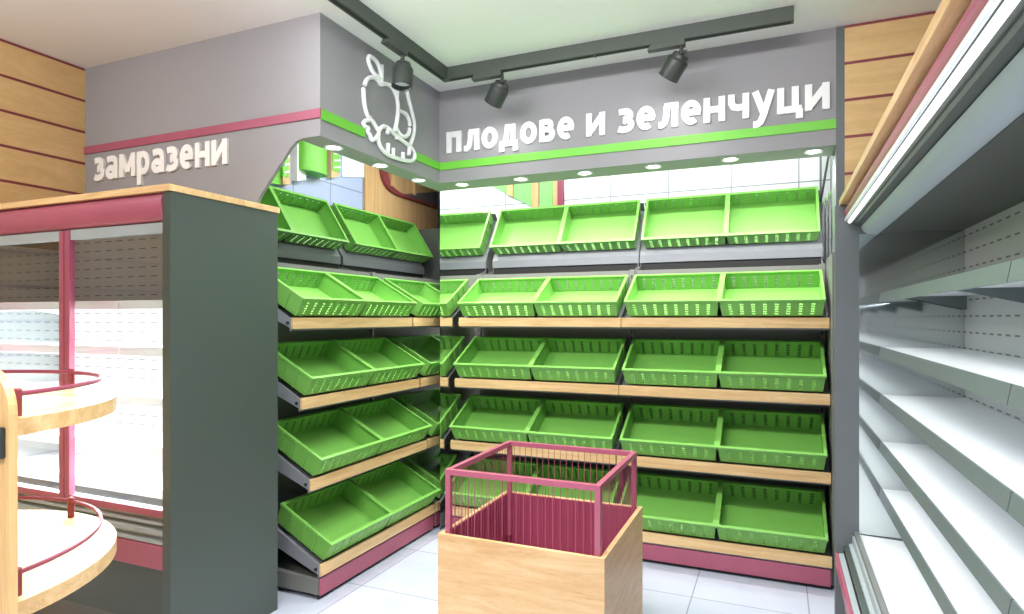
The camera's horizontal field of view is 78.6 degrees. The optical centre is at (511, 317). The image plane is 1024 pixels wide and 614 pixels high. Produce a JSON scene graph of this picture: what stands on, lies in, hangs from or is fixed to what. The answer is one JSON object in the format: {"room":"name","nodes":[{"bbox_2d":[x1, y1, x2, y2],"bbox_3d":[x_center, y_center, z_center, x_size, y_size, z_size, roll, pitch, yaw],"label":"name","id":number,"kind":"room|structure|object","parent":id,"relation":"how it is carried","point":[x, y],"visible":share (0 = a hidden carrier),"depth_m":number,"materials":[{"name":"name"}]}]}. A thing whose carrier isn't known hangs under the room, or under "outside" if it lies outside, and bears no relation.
{"room":"food shop","nodes":[
{"label":"food shop","id":0,"kind":"room"},
{"bbox_2d":[0,38,84,203],"bbox_3d":[-4.037,-0.045,1.457,0.080,3.230,5.913,0,0,23],"label":"wall","id":1,"kind":"structure","parent":0,"point":[42,96],"depth_m":3.90,"materials":[{"name":"brown wood"}]},
{"bbox_2d":[85,12,322,202],"bbox_3d":[-1.937,-0.045,3.788,1.955,3.230,0.022,0,0,23],"label":"wall","id":2,"kind":"structure","parent":0,"point":[273,69],"depth_m":3.68,"materials":[{"name":"grey paint"}]},
{"bbox_2d":[94,138,228,185],"bbox_3d":[-2.201,-0.944,3.879,1.180,0.212,0.017,0,0,23],"label":"sign lettering","id":3,"kind":"object","parent":2,"relation":"attached to","point":[212,154],"visible":1,"depth_m":3.86,"materials":[{"name":"white plastic"}]},
{"bbox_2d":[84,108,320,154],"bbox_3d":[-1.939,-1.112,3.771,1.963,0.048,0.010,0,0,23],"label":"trim","id":4,"kind":"structure","parent":2,"relation":"attached to","point":[313,113],"depth_m":3.71,"materials":[{"name":"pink paint"}]},
{"bbox_2d":[270,153,439,254],"bbox_3d":[-1.486,-0.645,5.437,0.080,2.030,3.364,0,0,23],"label":"mirror","id":5,"kind":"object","parent":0,"point":[348,191],"depth_m":5.29,"materials":[{"name":"mirror"}]},
{"bbox_2d":[291,143,305,180],"bbox_3d":[-1.658,-1.242,4.856,0.060,0.375,0.097,0,0,23],"label":"post","id":6,"kind":"object","parent":5,"relation":"attached to","point":[296,174],"visible":0.57,"depth_m":4.81,"materials":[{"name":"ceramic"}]},
{"bbox_2d":[299,141,326,177],"bbox_3d":[-1.574,-1.288,4.949,0.140,0.285,0.310,0,0,23],"label":"column","id":7,"kind":"structure","parent":5,"relation":"attached to","point":[312,158],"depth_m":4.87,"materials":[{"name":"paint"}]},
{"bbox_2d":[341,155,363,176],"bbox_3d":[-1.341,-1.323,5.659,0.012,0.215,0.623,0,0,23],"label":"sheet","id":8,"kind":"object","parent":5,"relation":"attached to","point":[349,167],"visible":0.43,"depth_m":5.49,"materials":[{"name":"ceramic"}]},
{"bbox_2d":[363,164,437,229],"bbox_3d":[-1.060,-0.780,6.245,0.070,1.300,1.303,0,0,23],"label":"cladding","id":9,"kind":"object","parent":5,"relation":"attached to","point":[384,193],"visible":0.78,"depth_m":6.16,"materials":[{"name":"brown wood"}]},
{"bbox_2d":[302,15,454,190],"bbox_3d":[-0.803,-1.325,4.151,0.155,0.670,1.535,0,0,23],"label":"wall","id":10,"kind":"structure","parent":0,"point":[345,68],"depth_m":3.83,"materials":[{"name":"grey paint"}]},
{"bbox_2d":[320,109,364,137],"bbox_3d":[-0.962,-1.109,3.570,0.010,0.054,0.387,0,0,23],"label":"trim","id":11,"kind":"structure","parent":10,"relation":"attached to","point":[326,116],"depth_m":3.55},
{"bbox_2d":[361,54,416,162],"bbox_3d":[-0.774,-1.310,3.989,0.027,0.580,0.596,0,0,23],"label":"sign","id":12,"kind":"object","parent":10,"relation":"attached to","point":[379,79],"visible":0.93,"depth_m":3.95,"materials":[{"name":"white plastic"}]},
{"bbox_2d":[0,0,941,91],"bbox_3d":[0.062,-1.710,1.604,7.545,0.100,9.400,0,0,23],"label":"ceiling","id":13,"kind":"structure","parent":0,"point":[85,34],"depth_m":3.49,"materials":[{"name":"paint"}]},
{"bbox_2d":[328,0,793,82],"bbox_3d":[0.153,-1.619,2.896,2.140,0.081,1.927,0,0,23],"label":"track","id":14,"kind":"object","parent":13,"relation":"attached to","point":[781,16],"visible":1,"depth_m":3.64,"materials":[{"name":"black metal"}]},
{"bbox_2d":[381,37,412,91],"bbox_3d":[-0.670,-1.468,3.630,0.123,0.228,0.252,0,0,23],"label":"track spotlight","id":15,"kind":"object","parent":14,"relation":"attached to","point":[402,71],"visible":1,"depth_m":3.64,"materials":[{"name":"black metal"}]},
{"bbox_2d":[471,70,508,108],"bbox_3d":[-0.131,-1.471,4.070,0.245,0.222,0.151,0,0,23],"label":"track spotlight","id":16,"kind":"object","parent":14,"relation":"attached to","point":[498,91],"visible":1,"depth_m":4.01,"materials":[{"name":"black metal"}]},
{"bbox_2d":[647,39,687,82],"bbox_3d":[0.909,-1.470,3.627,0.226,0.224,0.152,0,0,23],"label":"track spotlight","id":17,"kind":"object","parent":14,"relation":"attached to","point":[674,66],"visible":1,"depth_m":3.57,"materials":[{"name":"black metal"}]},
{"bbox_2d":[270,524,833,613],"bbox_3d":[0.062,1.620,1.604,7.545,0.100,9.400,0,0,23],"label":"floor","id":18,"kind":"structure","parent":0,"point":[405,581],"depth_m":3.58,"materials":[{"name":"tile"}]},
{"bbox_2d":[0,368,116,613],"bbox_3d":[-2.039,0.853,2.342,1.770,1.435,0.701,0,0,23],"label":"display","id":19,"kind":"object","parent":18,"relation":"on","point":[46,556],"visible":1,"depth_m":2.02,"materials":[{"name":"brown wood"}]},
{"bbox_2d":[13,386,116,435],"bbox_3d":[-1.927,0.315,2.314,1.330,0.050,0.665,0,0,23],"label":"shelf","id":20,"kind":"object","parent":19,"relation":"attached to","point":[40,412],"depth_m":2.08,"materials":[{"name":"brown wood"}]},
{"bbox_2d":[18,510,116,613],"bbox_3d":[-1.927,0.845,2.314,1.330,0.050,0.665,0,0,23],"label":"shelf","id":21,"kind":"object","parent":19,"relation":"attached to","point":[42,534],"depth_m":2.19,"materials":[{"name":"brown wood"}]},
{"bbox_2d":[0,183,279,613],"bbox_3d":[-2.195,0.487,3.413,1.764,2.165,0.667,0,0,23],"label":"freezer","id":22,"kind":"object","parent":18,"relation":"on","point":[166,293],"visible":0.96,"depth_m":3.13,"materials":[{"name":"grey metal"}]},
{"bbox_2d":[8,342,162,346],"bbox_3d":[-2.447,0.158,3.604,1.120,0.016,0.390,0,0,23],"label":"shelf","id":23,"kind":"object","parent":22,"relation":"attached to","point":[10,344],"depth_m":3.54,"materials":[{"name":"white metal"}]},
{"bbox_2d":[12,381,162,395],"bbox_3d":[-2.447,0.408,3.604,1.120,0.016,0.390,0,0,23],"label":"shelf","id":24,"kind":"object","parent":22,"relation":"attached to","point":[126,388],"depth_m":3.68,"materials":[{"name":"white metal"}]},
{"bbox_2d":[38,421,162,441],"bbox_3d":[-2.447,0.648,3.604,1.120,0.016,0.390,0,0,23],"label":"shelf","id":25,"kind":"object","parent":22,"relation":"attached to","point":[90,431],"depth_m":3.49,"materials":[{"name":"white metal"}]},
{"bbox_2d":[278,194,439,598],"bbox_3d":[-1.078,0.325,4.830,1.113,2.490,2.533,0,0,23],"label":"rack","id":26,"kind":"object","parent":18,"relation":"on","point":[300,568],"visible":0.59,"depth_m":4.06,"materials":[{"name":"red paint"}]},
{"bbox_2d":[260,186,293,240],"bbox_3d":[-1.776,-0.738,4.125,0.321,0.400,0.616,0,0,23],"label":"crate","id":27,"kind":"object","parent":26,"relation":"on","point":[285,229],"visible":0.07,"depth_m":4.38,"materials":[{"name":"plastic"}]},
{"bbox_2d":[278,194,340,263],"bbox_3d":[-1.716,-0.672,4.423,0.258,0.496,1.242,0,0,23],"label":"shelf","id":28,"kind":"object","parent":26,"relation":"attached to","point":[287,251],"depth_m":4.60,"materials":[{"name":"green plastic"}]},
{"bbox_2d":[270,186,349,248],"bbox_3d":[-1.538,-0.738,4.684,0.321,0.400,0.616,0,0,23],"label":"crate","id":29,"kind":"object","parent":26,"relation":"on","point":[318,226],"visible":0.91,"depth_m":4.79,"materials":[{"name":"plastic"}]},
{"bbox_2d":[278,267,367,315],"bbox_3d":[-1.248,-0.164,3.899,0.410,0.301,0.616,0,0,23],"label":"crate","id":30,"kind":"object","parent":26,"relation":"on","point":[328,296],"visible":0.8,"depth_m":3.97,"materials":[{"name":"plastic"}]},
{"bbox_2d":[278,339,376,394],"bbox_3d":[-1.190,0.293,3.875,0.411,0.296,0.616,0,0,23],"label":"crate","id":31,"kind":"object","parent":26,"relation":"on","point":[336,368],"visible":0.85,"depth_m":3.94,"materials":[{"name":"plastic"}]},
{"bbox_2d":[278,408,384,475],"bbox_3d":[-1.132,0.747,3.850,0.412,0.294,0.616,0,0,23],"label":"crate","id":32,"kind":"object","parent":26,"relation":"on","point":[319,449],"visible":0.97,"depth_m":3.89,"materials":[{"name":"plastic"}]},
{"bbox_2d":[278,479,393,559],"bbox_3d":[-1.068,1.213,3.823,0.413,0.291,0.616,0,0,23],"label":"crate","id":33,"kind":"object","parent":26,"relation":"on","point":[327,527],"visible":0.99,"depth_m":3.86,"materials":[{"name":"plastic"}]},
{"bbox_2d":[278,304,409,330],"bbox_3d":[-1.170,-0.051,4.190,0.349,0.248,1.242,0,0,23],"label":"shelf","id":34,"kind":"object","parent":26,"relation":"attached to","point":[287,321],"depth_m":3.96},
{"bbox_2d":[278,356,416,410],"bbox_3d":[-1.141,0.389,4.177,0.414,0.276,1.242,0,0,23],"label":"shelf","id":35,"kind":"object","parent":26,"relation":"attached to","point":[287,394],"depth_m":3.85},
{"bbox_2d":[278,407,424,492],"bbox_3d":[-1.111,0.827,4.165,0.479,0.306,1.242,0,0,23],"label":"shelf","id":36,"kind":"object","parent":26,"relation":"attached to","point":[287,467],"depth_m":3.77,"materials":[{"name":"green plastic"}]},
{"bbox_2d":[278,471,431,577],"bbox_3d":[-1.078,1.277,4.151,0.549,0.337,1.242,0,0,23],"label":"shelf","id":37,"kind":"object","parent":26,"relation":"attached to","point":[295,559],"depth_m":3.72,"materials":[{"name":"green plastic"}]},
{"bbox_2d":[331,202,398,256],"bbox_3d":[-1.267,-0.738,5.319,0.321,0.400,0.616,0,0,23],"label":"crate","id":38,"kind":"object","parent":26,"relation":"on","point":[371,236],"visible":0.98,"depth_m":5.41,"materials":[{"name":"plastic"}]},
{"bbox_2d":[326,272,417,315],"bbox_3d":[-1.009,-0.164,4.458,0.410,0.301,0.616,0,0,23],"label":"crate","id":39,"kind":"object","parent":26,"relation":"on","point":[383,299],"visible":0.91,"depth_m":4.59,"materials":[{"name":"plastic"}]},
{"bbox_2d":[330,206,423,274],"bbox_3d":[-1.218,-0.672,5.591,0.258,0.496,1.242,0,0,23],"label":"shelf","id":40,"kind":"object","parent":26,"relation":"attached to","point":[349,260],"depth_m":5.43,"materials":[{"name":"green plastic"}]},
{"bbox_2d":[332,337,424,384],"bbox_3d":[-0.952,0.293,4.434,0.411,0.296,0.616,0,0,23],"label":"crate","id":41,"kind":"object","parent":26,"relation":"on","point":[391,362],"visible":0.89,"depth_m":4.57,"materials":[{"name":"plastic"}]},
{"bbox_2d":[339,397,431,453],"bbox_3d":[-0.893,0.747,4.409,0.412,0.294,0.616,0,0,23],"label":"crate","id":42,"kind":"object","parent":26,"relation":"on","point":[395,424],"visible":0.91,"depth_m":4.54,"materials":[{"name":"plastic"}]},
{"bbox_2d":[348,460,440,526],"bbox_3d":[-0.830,1.213,4.382,0.413,0.291,0.616,0,0,23],"label":"crate","id":43,"kind":"object","parent":26,"relation":"on","point":[403,491],"visible":0.91,"depth_m":4.51,"materials":[{"name":"plastic"}]},
{"bbox_2d":[378,214,433,262],"bbox_3d":[-1.028,-0.738,5.879,0.321,0.400,0.616,0,0,23],"label":"crate","id":44,"kind":"object","parent":26,"relation":"on","point":[411,246],"visible":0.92,"depth_m":6.03,"materials":[{"name":"plastic"}]},
{"bbox_2d":[383,278,439,315],"bbox_3d":[-0.738,-0.163,5.094,0.410,0.302,0.616,0,0,23],"label":"crate","id":45,"kind":"object","parent":26,"relation":"on","point":[427,297],"visible":0.82,"depth_m":5.12,"materials":[{"name":"plastic"}]},
{"bbox_2d":[383,393,439,448],"bbox_3d":[-0.652,0.827,5.240,0.479,0.306,1.039,0,0,23],"label":"shelf","id":46,"kind":"object","parent":26,"relation":"attached to","point":[434,440],"depth_m":4.76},
{"bbox_2d":[387,449,439,511],"bbox_3d":[-0.620,1.277,5.226,0.549,0.337,1.039,0,0,23],"label":"shelf","id":47,"kind":"object","parent":26,"relation":"attached to","point":[436,501],"depth_m":4.69,"materials":[{"name":"green plastic"}]},
{"bbox_2d":[390,335,439,375],"bbox_3d":[-0.681,0.293,5.069,0.411,0.297,0.616,0,0,23],"label":"crate","id":48,"kind":"object","parent":26,"relation":"on","point":[429,354],"visible":0.83,"depth_m":5.17,"materials":[{"name":"plastic"}]},
{"bbox_2d":[396,388,439,435],"bbox_3d":[-0.623,0.747,5.043,0.412,0.294,0.612,0,0,23],"label":"crate","id":49,"kind":"object","parent":26,"relation":"on","point":[428,410],"visible":0.77,"depth_m":5.10,"materials":[{"name":"plastic"}]},
{"bbox_2d":[403,445,439,497],"bbox_3d":[-0.728,1.214,5.005,0.306,0.292,0.693,0,0,-7],"label":"crate","id":50,"kind":"object","parent":26,"relation":"on","point":[429,468],"visible":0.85,"depth_m":5.04,"materials":[{"name":"plastic"}]},
{"bbox_2d":[409,313,439,327],"bbox_3d":[-0.712,-0.051,5.265,0.349,0.248,1.039,0,0,23],"label":"shelf","id":51,"kind":"object","parent":26,"relation":"attached to","point":[417,321],"depth_m":4.91,"materials":[{"name":"beige wood"}]},
{"bbox_2d":[409,346,439,387],"bbox_3d":[-0.682,0.389,5.252,0.414,0.276,1.039,0,0,23],"label":"shelf","id":52,"kind":"object","parent":26,"relation":"attached to","point":[429,380],"depth_m":4.82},
{"bbox_2d":[438,440,642,613],"bbox_3d":[0.165,1.117,2.936,0.746,0.905,0.746,0,0,23],"label":"bin","id":53,"kind":"object","parent":18,"relation":"on","point":[517,552],"visible":1,"depth_m":2.71,"materials":[{"name":"brown wood"}]},
{"bbox_2d":[455,447,507,540],"bbox_3d":[-0.146,0.918,3.068,0.002,0.463,0.622,0,0,23],"label":"grille","id":54,"kind":"object","parent":53,"relation":"attached to","point":[495,513],"depth_m":3.14,"materials":[{"name":"pink metal"}]},
{"bbox_2d":[454,476,591,554],"bbox_3d":[0.032,0.918,2.625,0.622,0.463,0.003,0,0,23],"label":"grille","id":55,"kind":"object","parent":53,"relation":"attached to","point":[501,478],"depth_m":2.58,"materials":[{"name":"pink metal"}]},
{"bbox_2d":[514,446,615,543],"bbox_3d":[0.298,0.918,3.247,0.622,0.463,0.003,0,0,23],"label":"grille","id":56,"kind":"object","parent":53,"relation":"attached to","point":[537,501],"depth_m":3.27,"materials":[{"name":"pink metal"}]},
{"bbox_2d":[613,461,631,538],"bbox_3d":[0.476,0.918,2.803,0.002,0.463,0.622,0,0,23],"label":"grille","id":57,"kind":"object","parent":53,"relation":"attached to","point":[626,463],"depth_m":2.85,"materials":[{"name":"pink metal"}]},
{"bbox_2d":[440,190,833,588],"bbox_3d":[0.601,0.325,4.681,3.211,2.490,1.063,0,0,23],"label":"rack","id":58,"kind":"object","parent":18,"relation":"on","point":[746,559],"visible":0.47,"depth_m":4.34,"materials":[{"name":"red paint"}]},
{"bbox_2d":[440,366,455,387],"bbox_3d":[-0.541,0.389,4.979,0.308,0.276,0.414,0,0,23],"label":"shelf","id":59,"kind":"object","parent":58,"relation":"attached to","point":[447,380],"depth_m":4.77,"materials":[{"name":"beige wood"}]},
{"bbox_2d":[440,453,457,495],"bbox_3d":[-0.483,1.199,4.820,0.143,0.262,0.366,0,0,-6],"label":"crate","id":60,"kind":"object","parent":58,"relation":"on","point":[447,457],"visible":0.8,"depth_m":4.89,"materials":[{"name":"plastic"}]},
{"bbox_2d":[440,306,459,327],"bbox_3d":[-0.528,-0.051,5.009,0.308,0.248,0.349,0,0,23],"label":"shelf","id":61,"kind":"object","parent":58,"relation":"attached to","point":[452,321],"depth_m":4.83,"materials":[{"name":"beige wood"}]},
{"bbox_2d":[440,393,461,436],"bbox_3d":[-0.472,0.747,4.865,0.177,0.294,0.438,0,0,-6],"label":"crate","id":62,"kind":"object","parent":58,"relation":"on","point":[449,412],"visible":0.98,"depth_m":4.90,"materials":[{"name":"plastic"}]},
{"bbox_2d":[440,336,465,375],"bbox_3d":[-0.462,0.293,4.917,0.208,0.297,0.482,0,0,-7],"label":"crate","id":63,"kind":"object","parent":58,"relation":"on","point":[448,355],"visible":0.94,"depth_m":4.96,"materials":[{"name":"plastic"}]},
{"bbox_2d":[440,399,466,448],"bbox_3d":[-0.554,0.827,4.950,0.308,0.306,0.479,0,0,23],"label":"shelf","id":64,"kind":"object","parent":58,"relation":"attached to","point":[448,435],"depth_m":4.74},
{"bbox_2d":[440,279,468,315],"bbox_3d":[-0.454,-0.163,4.982,0.239,0.302,0.498,0,0,-7],"label":"crate","id":65,"kind":"object","parent":58,"relation":"on","point":[449,300],"visible":0.95,"depth_m":5.01,"materials":[{"name":"plastic"}]},
{"bbox_2d":[440,450,470,502],"bbox_3d":[-0.566,1.277,4.921,0.308,0.337,0.542,0,0,23],"label":"shelf","id":66,"kind":"object","parent":58,"relation":"attached to","point":[461,455],"depth_m":5.12,"materials":[{"name":"green plastic"}]},
{"bbox_2d":[440,211,493,256],"bbox_3d":[-0.466,-0.738,5.506,0.565,0.400,0.321,0,0,23],"label":"crate","id":67,"kind":"object","parent":58,"relation":"on","point":[459,238],"visible":1,"depth_m":5.55,"materials":[{"name":"plastic"}]},
{"bbox_2d":[440,214,496,269],"bbox_3d":[-0.445,-0.672,5.565,0.592,0.496,0.258,0,0,23],"label":"shelf","id":68,"kind":"object","parent":58,"relation":"attached to","point":[478,262],"depth_m":5.43,"materials":[{"name":"green plastic"}]},
{"bbox_2d":[444,456,539,507],"bbox_3d":[-0.130,1.213,4.581,0.616,0.291,0.413,0,0,23],"label":"crate","id":69,"kind":"object","parent":58,"relation":"on","point":[460,480],"visible":0.44,"depth_m":4.67,"materials":[{"name":"plastic"}]},
{"bbox_2d":[449,394,543,442],"bbox_3d":[-0.103,0.747,4.644,0.616,0.294,0.412,0,0,23],"label":"crate","id":70,"kind":"object","parent":58,"relation":"on","point":[473,421],"visible":0.91,"depth_m":4.72,"materials":[{"name":"plastic"}]},
{"bbox_2d":[453,336,546,379],"bbox_3d":[-0.078,0.293,4.703,0.616,0.296,0.411,0,0,23],"label":"crate","id":71,"kind":"object","parent":58,"relation":"on","point":[506,362],"visible":0.93,"depth_m":4.78,"materials":[{"name":"plastic"}]},
{"bbox_2d":[457,277,548,315],"bbox_3d":[-0.054,-0.164,4.760,0.616,0.301,0.410,0,0,23],"label":"crate","id":72,"kind":"object","parent":58,"relation":"on","point":[477,301],"visible":0.92,"depth_m":4.84,"materials":[{"name":"plastic"}]},
{"bbox_2d":[489,205,566,253],"bbox_3d":[0.152,-0.738,5.243,0.616,0.400,0.321,0,0,23],"label":"crate","id":73,"kind":"object","parent":58,"relation":"on","point":[531,234],"visible":0.98,"depth_m":5.30,"materials":[{"name":"plastic"}]},
{"bbox_2d":[452,401,628,464],"bbox_3d":[0.217,0.827,4.621,1.242,0.306,0.479,0,0,23],"label":"shelf","id":74,"kind":"object","parent":58,"relation":"attached to","point":[457,444],"depth_m":4.39,"materials":[{"name":"green plastic"}]},
{"bbox_2d":[452,455,629,516],"bbox_3d":[0.204,1.277,4.588,1.242,0.337,0.549,0,0,23],"label":"shelf","id":75,"kind":"object","parent":58,"relation":"attached to","point":[460,509],"depth_m":4.71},
{"bbox_2d":[456,352,627,395],"bbox_3d":[0.230,0.389,4.651,1.242,0.276,0.414,0,0,23],"label":"shelf","id":76,"kind":"object","parent":58,"relation":"attached to","point":[568,387],"depth_m":4.42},
{"bbox_2d":[460,296,625,328],"bbox_3d":[0.243,-0.051,4.681,1.242,0.248,0.349,0,0,23],"label":"shelf","id":77,"kind":"object","parent":58,"relation":"attached to","point":[479,322],"depth_m":4.50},
{"bbox_2d":[492,203,644,267],"bbox_3d":[0.456,-0.672,5.180,1.242,0.496,0.258,0,0,23],"label":"shelf","id":78,"kind":"object","parent":58,"relation":"attached to","point":[616,257],"depth_m":5.03,"materials":[{"name":"green plastic"}]},
{"bbox_2d":[527,463,621,502],"bbox_3d":[0.429,1.213,4.342,0.616,0.291,0.413,0,0,23],"label":"crate","id":79,"kind":"object","parent":58,"relation":"on","point":[542,472],"visible":0.36,"depth_m":4.48,"materials":[{"name":"plastic"}]},
{"bbox_2d":[526,398,624,448],"bbox_3d":[0.456,0.747,4.406,0.616,0.294,0.412,0,0,23],"label":"crate","id":80,"kind":"object","parent":58,"relation":"on","point":[598,429],"visible":0.9,"depth_m":4.48,"materials":[{"name":"plastic"}]},
{"bbox_2d":[529,337,626,382],"bbox_3d":[0.481,0.293,4.464,0.616,0.296,0.411,0,0,23],"label":"crate","id":81,"kind":"object","parent":58,"relation":"on","point":[551,363],"visible":1,"depth_m":4.53,"materials":[{"name":"plastic"}]},
{"bbox_2d":[532,275,628,315],"bbox_3d":[0.506,-0.164,4.522,0.616,0.301,0.410,0,0,23],"label":"crate","id":82,"kind":"object","parent":58,"relation":"on","point":[550,301],"visible":1,"depth_m":4.58,"materials":[{"name":"plastic"}]},
{"bbox_2d":[558,199,640,250],"bbox_3d":[0.711,-0.738,5.004,0.616,0.400,0.321,0,0,23],"label":"crate","id":83,"kind":"object","parent":58,"relation":"on","point":[607,230],"visible":1,"depth_m":5.05,"materials":[{"name":"plastic"}]},
{"bbox_2d":[619,471,720,538],"bbox_3d":[1.032,1.213,4.085,0.616,0.291,0.413,0,0,23],"label":"crate","id":84,"kind":"object","parent":58,"relation":"on","point":[683,511],"visible":0.79,"depth_m":4.15,"materials":[{"name":"plastic"}]},
{"bbox_2d":[619,403,721,460],"bbox_3d":[1.059,0.747,4.148,0.616,0.294,0.412,0,0,23],"label":"crate","id":85,"kind":"object","parent":58,"relation":"on","point":[664,436],"visible":0.94,"depth_m":4.21,"materials":[{"name":"plastic"}]},
{"bbox_2d":[621,338,722,386],"bbox_3d":[1.085,0.293,4.207,0.616,0.296,0.411,0,0,23],"label":"crate","id":86,"kind":"object","parent":58,"relation":"on","point":[696,369],"visible":0.98,"depth_m":4.27,"materials":[{"name":"plastic"}]},
{"bbox_2d":[624,272,722,315],"bbox_3d":[1.109,-0.164,4.264,0.616,0.301,0.410,0,0,23],"label":"crate","id":87,"kind":"object","parent":58,"relation":"on","point":[639,301],"visible":0.94,"depth_m":4.33,"materials":[{"name":"plastic"}]},
{"bbox_2d":[641,193,727,247],"bbox_3d":[1.315,-0.738,4.747,0.616,0.400,0.321,0,0,23],"label":"crate","id":88,"kind":"object","parent":58,"relation":"on","point":[696,225],"visible":1,"depth_m":4.79,"materials":[{"name":"plastic"}]},
{"bbox_2d":[620,364,829,406],"bbox_3d":[1.390,0.389,4.156,1.264,0.276,0.414,0,0,23],"label":"shelf","id":89,"kind":"object","parent":58,"relation":"attached to","point":[810,398],"depth_m":3.94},
{"bbox_2d":[622,301,828,329],"bbox_3d":[1.403,-0.051,4.186,1.264,0.248,0.349,0,0,23],"label":"shelf","id":90,"kind":"object","parent":58,"relation":"attached to","point":[719,322],"depth_m":4.01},
{"bbox_2d":[621,410,830,484],"bbox_3d":[1.377,0.827,4.126,1.264,0.306,0.479,0,0,23],"label":"shelf","id":91,"kind":"object","parent":58,"relation":"attached to","point":[790,474],"depth_m":3.87,"materials":[{"name":"green plastic"}]},
{"bbox_2d":[640,190,822,262],"bbox_3d":[1.616,-0.672,4.686,1.264,0.496,0.258,0,0,23],"label":"shelf","id":92,"kind":"object","parent":58,"relation":"attached to","point":[799,250],"depth_m":4.56,"materials":[{"name":"green plastic"}]},
{"bbox_2d":[637,469,831,568],"bbox_3d":[1.363,1.277,4.094,1.264,0.337,0.549,0,0,23],"label":"shelf","id":93,"kind":"object","parent":58,"relation":"attached to","point":[777,556],"depth_m":3.85,"materials":[{"name":"green plastic"}]},
{"bbox_2d":[716,480,827,552],"bbox_3d":[1.592,1.213,3.846,0.616,0.291,0.413,0,0,23],"label":"crate","id":94,"kind":"object","parent":58,"relation":"on","point":[792,524],"visible":1,"depth_m":3.90,"materials":[{"name":"plastic"}]},
{"bbox_2d":[717,408,826,469],"bbox_3d":[1.619,0.747,3.910,0.616,0.294,0.412,0,0,23],"label":"crate","id":95,"kind":"object","parent":58,"relation":"on","point":[770,444],"visible":1,"depth_m":3.97,"materials":[{"name":"plastic"}]},
{"bbox_2d":[718,339,826,391],"bbox_3d":[1.644,0.293,3.968,0.616,0.296,0.411,0,0,23],"label":"crate","id":96,"kind":"object","parent":58,"relation":"on","point":[792,372],"visible":1,"depth_m":4.03,"materials":[{"name":"plastic"}]},
{"bbox_2d":[719,270,825,315],"bbox_3d":[1.668,-0.164,4.026,0.616,0.301,0.410,0,0,23],"label":"crate","id":97,"kind":"object","parent":58,"relation":"on","point":[761,300],"visible":1,"depth_m":4.09,"materials":[{"name":"plastic"}]},
{"bbox_2d":[726,186,819,243],"bbox_3d":[1.874,-0.738,4.508,0.616,0.400,0.321,0,0,23],"label":"crate","id":98,"kind":"object","parent":58,"relation":"on","point":[782,220],"visible":1,"depth_m":4.55,"materials":[{"name":"plastic"}]},
{"bbox_2d":[834,0,1023,613],"bbox_3d":[1.193,0.485,1.316,0.638,2.170,3.798,0,0,23],"label":"refrigerator","id":99,"kind":"object","parent":18,"relation":"on","point":[929,219],"visible":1,"depth_m":2.31,"materials":[{"name":"white metal"}]},
{"bbox_2d":[883,489,1001,613],"bbox_3d":[1.600,0.846,2.136,0.338,0.018,1.869,0,0,23],"label":"shelf","id":100,"kind":"object","parent":99,"relation":"attached to","point":[954,586],"depth_m":2.17,"materials":[{"name":"white metal"}]},
{"bbox_2d":[883,442,1023,602],"bbox_3d":[1.600,0.615,2.136,0.338,0.018,1.869,0,0,23],"label":"shelf","id":101,"kind":"object","parent":99,"relation":"attached to","point":[990,540],"depth_m":1.90,"materials":[{"name":"white metal"}]},
{"bbox_2d":[884,395,1023,493],"bbox_3d":[1.600,0.384,2.136,0.338,0.018,1.869,0,0,23],"label":"shelf","id":102,"kind":"object","parent":99,"relation":"attached to","point":[985,440],"depth_m":2.05,"materials":[{"name":"white metal"}]},
{"bbox_2d":[884,347,1023,385],"bbox_3d":[1.600,0.153,2.136,0.338,0.018,1.869,0,0,23],"label":"shelf","id":103,"kind":"object","parent":99,"relation":"attached to","point":[968,366],"depth_m":2.07,"materials":[{"name":"white metal"}]},
{"bbox_2d":[926,281,1023,295],"bbox_3d":[1.600,-0.112,2.136,0.338,0.018,1.869,0,0,23],"label":"shelf","id":104,"kind":"object","parent":99,"relation":"attached to","point":[1014,287],"depth_m":2.09,"materials":[{"name":"white metal"}]},
{"bbox_2d":[440,156,829,256],"bbox_3d":[0.838,-0.645,5.215,3.241,2.030,0.080,0,0,23],"label":"mirror","id":105,"kind":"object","parent":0,"point":[802,172],"depth_m":4.99,"materials":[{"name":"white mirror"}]},
{"bbox_2d":[439,11,935,189],"bbox_3d":[2.041,-1.145,3.625,5.490,1.030,0.270,0,0,23],"label":"wall","id":106,"kind":"structure","parent":0,"point":[800,59],"depth_m":3.88,"materials":[{"name":"grey paint"}]},
{"bbox_2d":[440,119,835,169],"bbox_3d":[0.662,-1.109,4.072,2.582,0.054,0.010,0,0,23],"label":"trim","id":107,"kind":"structure","parent":106,"relation":"attached to","point":[830,123],"depth_m":3.97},
{"bbox_2d":[446,82,829,153],"bbox_3d":[0.671,-1.245,4.063,2.492,0.225,0.017,0,0,23],"label":"sign lettering","id":108,"kind":"object","parent":106,"relation":"attached to","point":[823,91],"visible":1,"depth_m":3.96,"materials":[{"name":"white plastic"}]},
{"bbox_2d":[831,156,831,252],"bbox_3d":[2.155,-0.045,4.093,0.048,3.230,1.060,0,0,23],"label":"wall","id":109,"kind":"structure","parent":0,"point":[831,156],"depth_m":4.52,"materials":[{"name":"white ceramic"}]},
{"bbox_2d":[832,26,844,251],"bbox_3d":[1.921,-0.045,3.678,0.043,3.230,0.266,0,0,23],"label":"trim","id":110,"kind":"structure","parent":109,"relation":"attached to","point":[838,157],"depth_m":3.56,"materials":[{"name":"grey metal"}]},
{"bbox_3d":[-0.700,-0.645,6.406,0.622,2.030,1.065,0,0,23],"label":"wall","id":111,"kind":"structure","parent":0,"visible":0},
{"bbox_2d":[418,228,439,279],"bbox_3d":[-0.846,-0.308,6.248,0.302,1.156,0.030,0,0,23],"label":"panel","id":112,"kind":"object","parent":111,"relation":"attached to","point":[431,237],"visible":0.21,"depth_m":6.21,"materials":[{"name":"grey metal"}]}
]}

